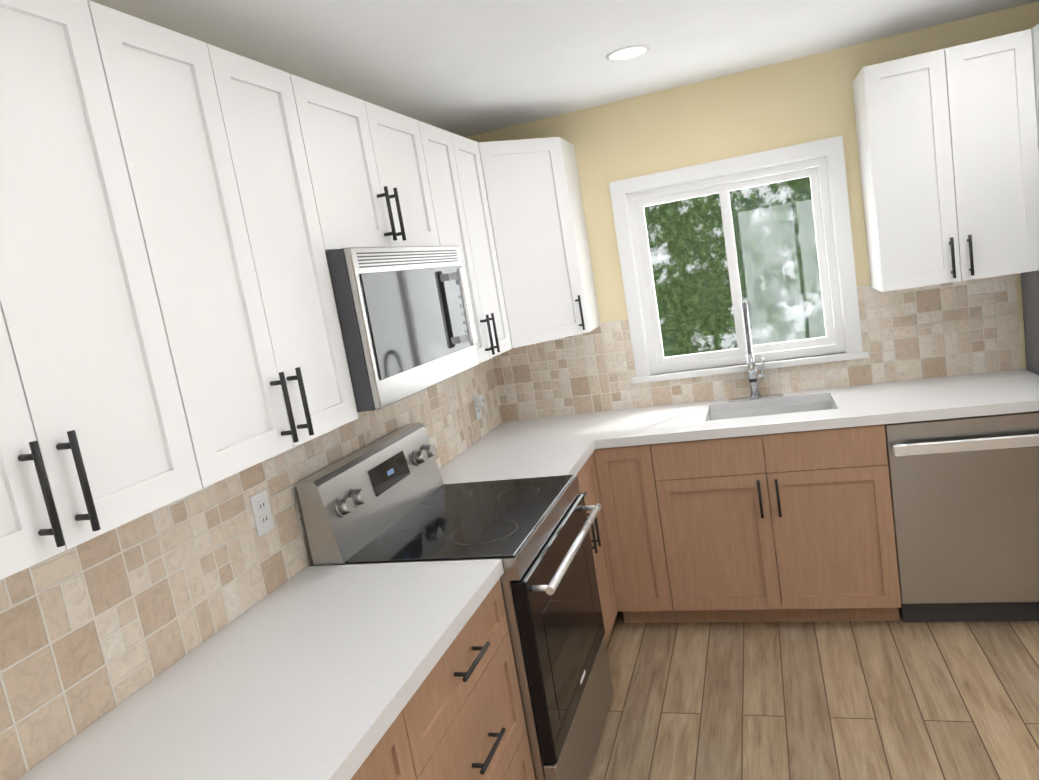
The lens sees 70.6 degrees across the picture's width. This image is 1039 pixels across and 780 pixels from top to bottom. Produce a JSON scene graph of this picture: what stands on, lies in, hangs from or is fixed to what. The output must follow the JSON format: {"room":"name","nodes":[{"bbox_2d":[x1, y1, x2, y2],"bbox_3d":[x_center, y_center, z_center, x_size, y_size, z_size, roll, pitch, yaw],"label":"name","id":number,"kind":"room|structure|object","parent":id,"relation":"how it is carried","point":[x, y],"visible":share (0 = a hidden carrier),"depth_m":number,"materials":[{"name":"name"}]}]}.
{"room":"kitchen","nodes":[
{"label":"kitchen","id":0,"kind":"room"},
{"bbox_2d":[90,0,1038,136],"bbox_3d":[1.897,-1.180,0.262,6.700,0.100,5.700,-7,9,18],"label":"ceiling","id":1,"kind":"structure","parent":0,"point":[465,68],"depth_m":2.52,"materials":[{"name":"white paint"}]},
{"bbox_2d":[606,45,649,59],"bbox_3d":[0.400,-1.245,2.713,0.164,0.006,0.164,-7,9,18],"label":"recessed light","id":2,"kind":"object","parent":1,"relation":"in","point":[626,52],"visible":1,"depth_m":2.70,"materials":[{"name":"white"}]},
{"bbox_2d":[465,1,1038,375],"bbox_3d":[2.971,-0.483,2.981,6.550,2.405,0.150,-7,9,18],"label":"wall","id":3,"kind":"structure","parent":0,"point":[806,99],"depth_m":3.37,"materials":[{"name":"beige paint"}]},
{"bbox_2d":[478,137,600,347],"bbox_3d":[-0.035,-0.673,3.476,0.609,0.894,0.608,-7,9,18],"label":"upper cabinet","id":4,"kind":"object","parent":3,"relation":"attached to","point":[535,206],"visible":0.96,"depth_m":3.30,"materials":[{"name":"white paint"}]},
{"bbox_2d":[609,135,868,383],"bbox_3d":[1.026,-0.590,3.530,1.090,0.998,0.140,-7,9,18],"label":"window","id":5,"kind":"structure","parent":3,"relation":"in","point":[821,163],"depth_m":3.50,"materials":[{"name":"white plastic"}]},
{"bbox_2d":[493,274,1021,420],"bbox_3d":[1.022,-0.178,3.568,2.422,0.469,0.008,-7,9,18],"label":"backsplash","id":6,"kind":"structure","parent":3,"relation":"attached to","point":[953,328],"depth_m":3.44,"materials":[{"name":"tile"}]},
{"bbox_2d":[852,29,1038,291],"bbox_3d":[1.740,-0.898,3.006,0.573,0.894,0.363,-7,9,18],"label":"upper cabinet","id":7,"kind":"object","parent":3,"relation":"attached to","point":[947,139],"visible":1,"depth_m":2.88,"materials":[{"name":"white paint"}]},
{"bbox_2d":[1031,24,1038,147],"bbox_3d":[2.357,-1.185,2.609,0.900,0.418,0.637,-7,9,18],"label":"upper cabinet","id":8,"kind":"object","parent":3,"relation":"attached to","point":[1035,38],"depth_m":2.72,"materials":[{"name":"white paint"}]},
{"bbox_2d":[587,607,1038,779],"bbox_3d":[2.300,1.245,0.627,6.700,0.060,5.700,-7,9,18],"label":"floor","id":9,"kind":"structure","parent":0,"point":[899,699],"depth_m":2.63,"materials":[{"name":"brown wood"}]},
{"bbox_2d":[351,711,415,779],"bbox_3d":[-0.521,1.132,1.321,0.648,0.872,0.605,-7,9,18],"label":"base cabinet","id":10,"kind":"object","parent":9,"relation":"on","point":[389,757],"visible":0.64,"depth_m":1.41,"materials":[{"name":"brown wood"}]},
{"bbox_2d":[296,423,612,779],"bbox_3d":[-0.111,0.736,2.490,0.727,1.170,0.756,-7,9,18],"label":"electric range","id":11,"kind":"object","parent":9,"relation":"on","point":[391,498],"visible":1,"depth_m":2.30,"materials":[{"name":"silver metal"}]},
{"bbox_2d":[402,579,534,779],"bbox_3d":[-0.344,1.017,1.889,0.648,0.872,0.605,-7,9,18],"label":"base cabinet","id":12,"kind":"object","parent":9,"relation":"on","point":[463,714],"visible":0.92,"depth_m":1.78,"materials":[{"name":"brown wood"}]},
{"bbox_2d":[17,559,503,779],"bbox_3d":[-0.518,0.630,1.540,0.626,0.040,1.212,-7,9,18],"label":"countertop","id":13,"kind":"structure","parent":12,"relation":"on","point":[314,673],"depth_m":1.52,"materials":[{"name":"white stone"}]},
{"bbox_2d":[577,473,597,552],"bbox_3d":[0.002,0.794,2.994,0.648,0.872,0.225,-7,9,18],"label":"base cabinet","id":14,"kind":"object","parent":9,"relation":"on","point":[593,533],"visible":0.15,"depth_m":2.94,"materials":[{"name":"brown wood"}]},
{"bbox_2d":[578,452,617,642],"bbox_3d":[0.080,0.743,3.243,0.648,0.872,0.305,-7,9,18],"label":"base cabinet","id":15,"kind":"object","parent":9,"relation":"on","point":[588,479],"visible":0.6,"depth_m":3.19,"materials":[{"name":"brown wood"}]},
{"bbox_2d":[594,457,616,602],"bbox_3d":[0.186,0.660,3.679,0.590,0.872,0.603,-7,9,18],"label":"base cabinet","id":16,"kind":"object","parent":9,"relation":"on","point":[605,529],"depth_m":3.37,"materials":[{"name":"brown wood"}]},
{"bbox_2d":[594,444,677,622],"bbox_3d":[0.601,0.613,3.535,0.250,0.872,0.610,-7,9,18],"label":"base cabinet","id":17,"kind":"object","parent":9,"relation":"on","point":[631,513],"visible":0.77,"depth_m":3.25,"materials":[{"name":"brown wood"}]},
{"bbox_2d":[651,424,900,621],"bbox_3d":[1.145,0.553,3.333,0.915,0.872,0.648,-7,9,18],"label":"base cabinet","id":18,"kind":"object","parent":9,"relation":"on","point":[802,529],"visible":0.96,"depth_m":3.06,"materials":[{"name":"brown wood"}]},
{"bbox_2d":[439,299,1038,483],"bbox_3d":[0.883,0.072,3.055,2.428,0.817,1.128,-7,9,18],"label":"countertop","id":19,"kind":"structure","parent":18,"relation":"on","point":[544,447],"depth_m":3.14,"materials":[{"name":"white stone"}]},
{"bbox_2d":[884,411,1038,621],"bbox_3d":[1.861,0.474,3.087,0.603,0.866,0.660,-7,9,18],"label":"dishwasher","id":20,"kind":"object","parent":9,"relation":"on","point":[965,498],"visible":0.77,"depth_m":2.84,"materials":[{"name":"silver metal"}]},
{"bbox_2d":[1021,270,1038,374],"bbox_3d":[2.515,-0.031,2.659,0.905,1.764,0.851,-7,9,18],"label":"refrigerator","id":21,"kind":"object","parent":9,"relation":"on","point":[1030,289],"depth_m":3.08,"materials":[{"name":"silver metal"}]},
{"bbox_3d":[-0.985,0.400,1.484,0.150,2.405,5.700,-7,9,18],"label":"wall","id":22,"kind":"structure","parent":0,"visible":0},
{"bbox_2d":[0,0,201,579],"bbox_3d":[-0.904,-0.173,1.109,0.363,0.894,0.600,-7,9,18],"label":"upper cabinet","id":23,"kind":"object","parent":22,"relation":"attached to","point":[95,440],"visible":1,"depth_m":1.20,"materials":[{"name":"white paint"}]},
{"bbox_2d":[87,0,357,487],"bbox_3d":[-0.727,-0.287,1.672,0.363,0.894,0.600,-7,9,18],"label":"upper cabinet","id":24,"kind":"object","parent":22,"relation":"attached to","point":[212,144],"visible":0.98,"depth_m":1.56,"materials":[{"name":"white paint"}]},
{"bbox_2d":[0,358,503,779],"bbox_3d":[-0.594,0.243,2.453,0.008,0.499,3.205,-7,9,18],"label":"backsplash","id":25,"kind":"structure","parent":22,"relation":"attached to","point":[93,630],"depth_m":1.68,"materials":[{"name":"tile"}]},
{"bbox_2d":[249,489,274,536],"bbox_3d":[-0.713,0.340,2.038,0.008,0.116,0.072,-7,9,18],"label":"electrical outlet","id":26,"kind":"object","parent":25,"relation":"attached to","point":[262,513],"visible":1,"depth_m":2.03,"materials":[{"name":"white plastic"}]},
{"bbox_2d":[473,394,484,419],"bbox_3d":[-0.192,0.081,3.626,0.041,0.116,0.072,-7,9,18],"label":"electrical outlet","id":27,"kind":"object","parent":25,"relation":"attached to","point":[479,401],"visible":1,"depth_m":3.60,"materials":[{"name":"white plastic"}]},
{"bbox_2d":[290,74,439,251],"bbox_3d":[-0.564,-0.636,2.277,0.363,0.443,0.760,-7,9,18],"label":"upper cabinet","id":28,"kind":"object","parent":22,"relation":"attached to","point":[368,173],"visible":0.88,"depth_m":2.16,"materials":[{"name":"white paint"}]},
{"bbox_2d":[325,246,478,411],"bbox_3d":[-0.453,-0.211,2.328,0.448,0.430,0.756,-7,9,18],"label":"microwave","id":29,"kind":"object","parent":28,"relation":"attached to","point":[405,317],"visible":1,"depth_m":2.10,"materials":[{"name":"silver metal"}]},
{"bbox_2d":[418,121,511,362],"bbox_3d":[-0.328,-0.545,2.948,0.363,0.894,0.600,-7,9,18],"label":"upper cabinet","id":30,"kind":"object","parent":22,"relation":"attached to","point":[457,189],"visible":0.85,"depth_m":2.91,"materials":[{"name":"white paint"}]},
{"label":"outside","id":31,"kind":"structure","parent":0,"visible":0},
{"bbox_2d":[644,176,825,356],"bbox_3d":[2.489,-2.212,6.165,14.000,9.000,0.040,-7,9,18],"label":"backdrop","id":32,"kind":"structure","parent":31,"point":[753,298],"depth_m":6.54,"materials":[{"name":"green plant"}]}
]}

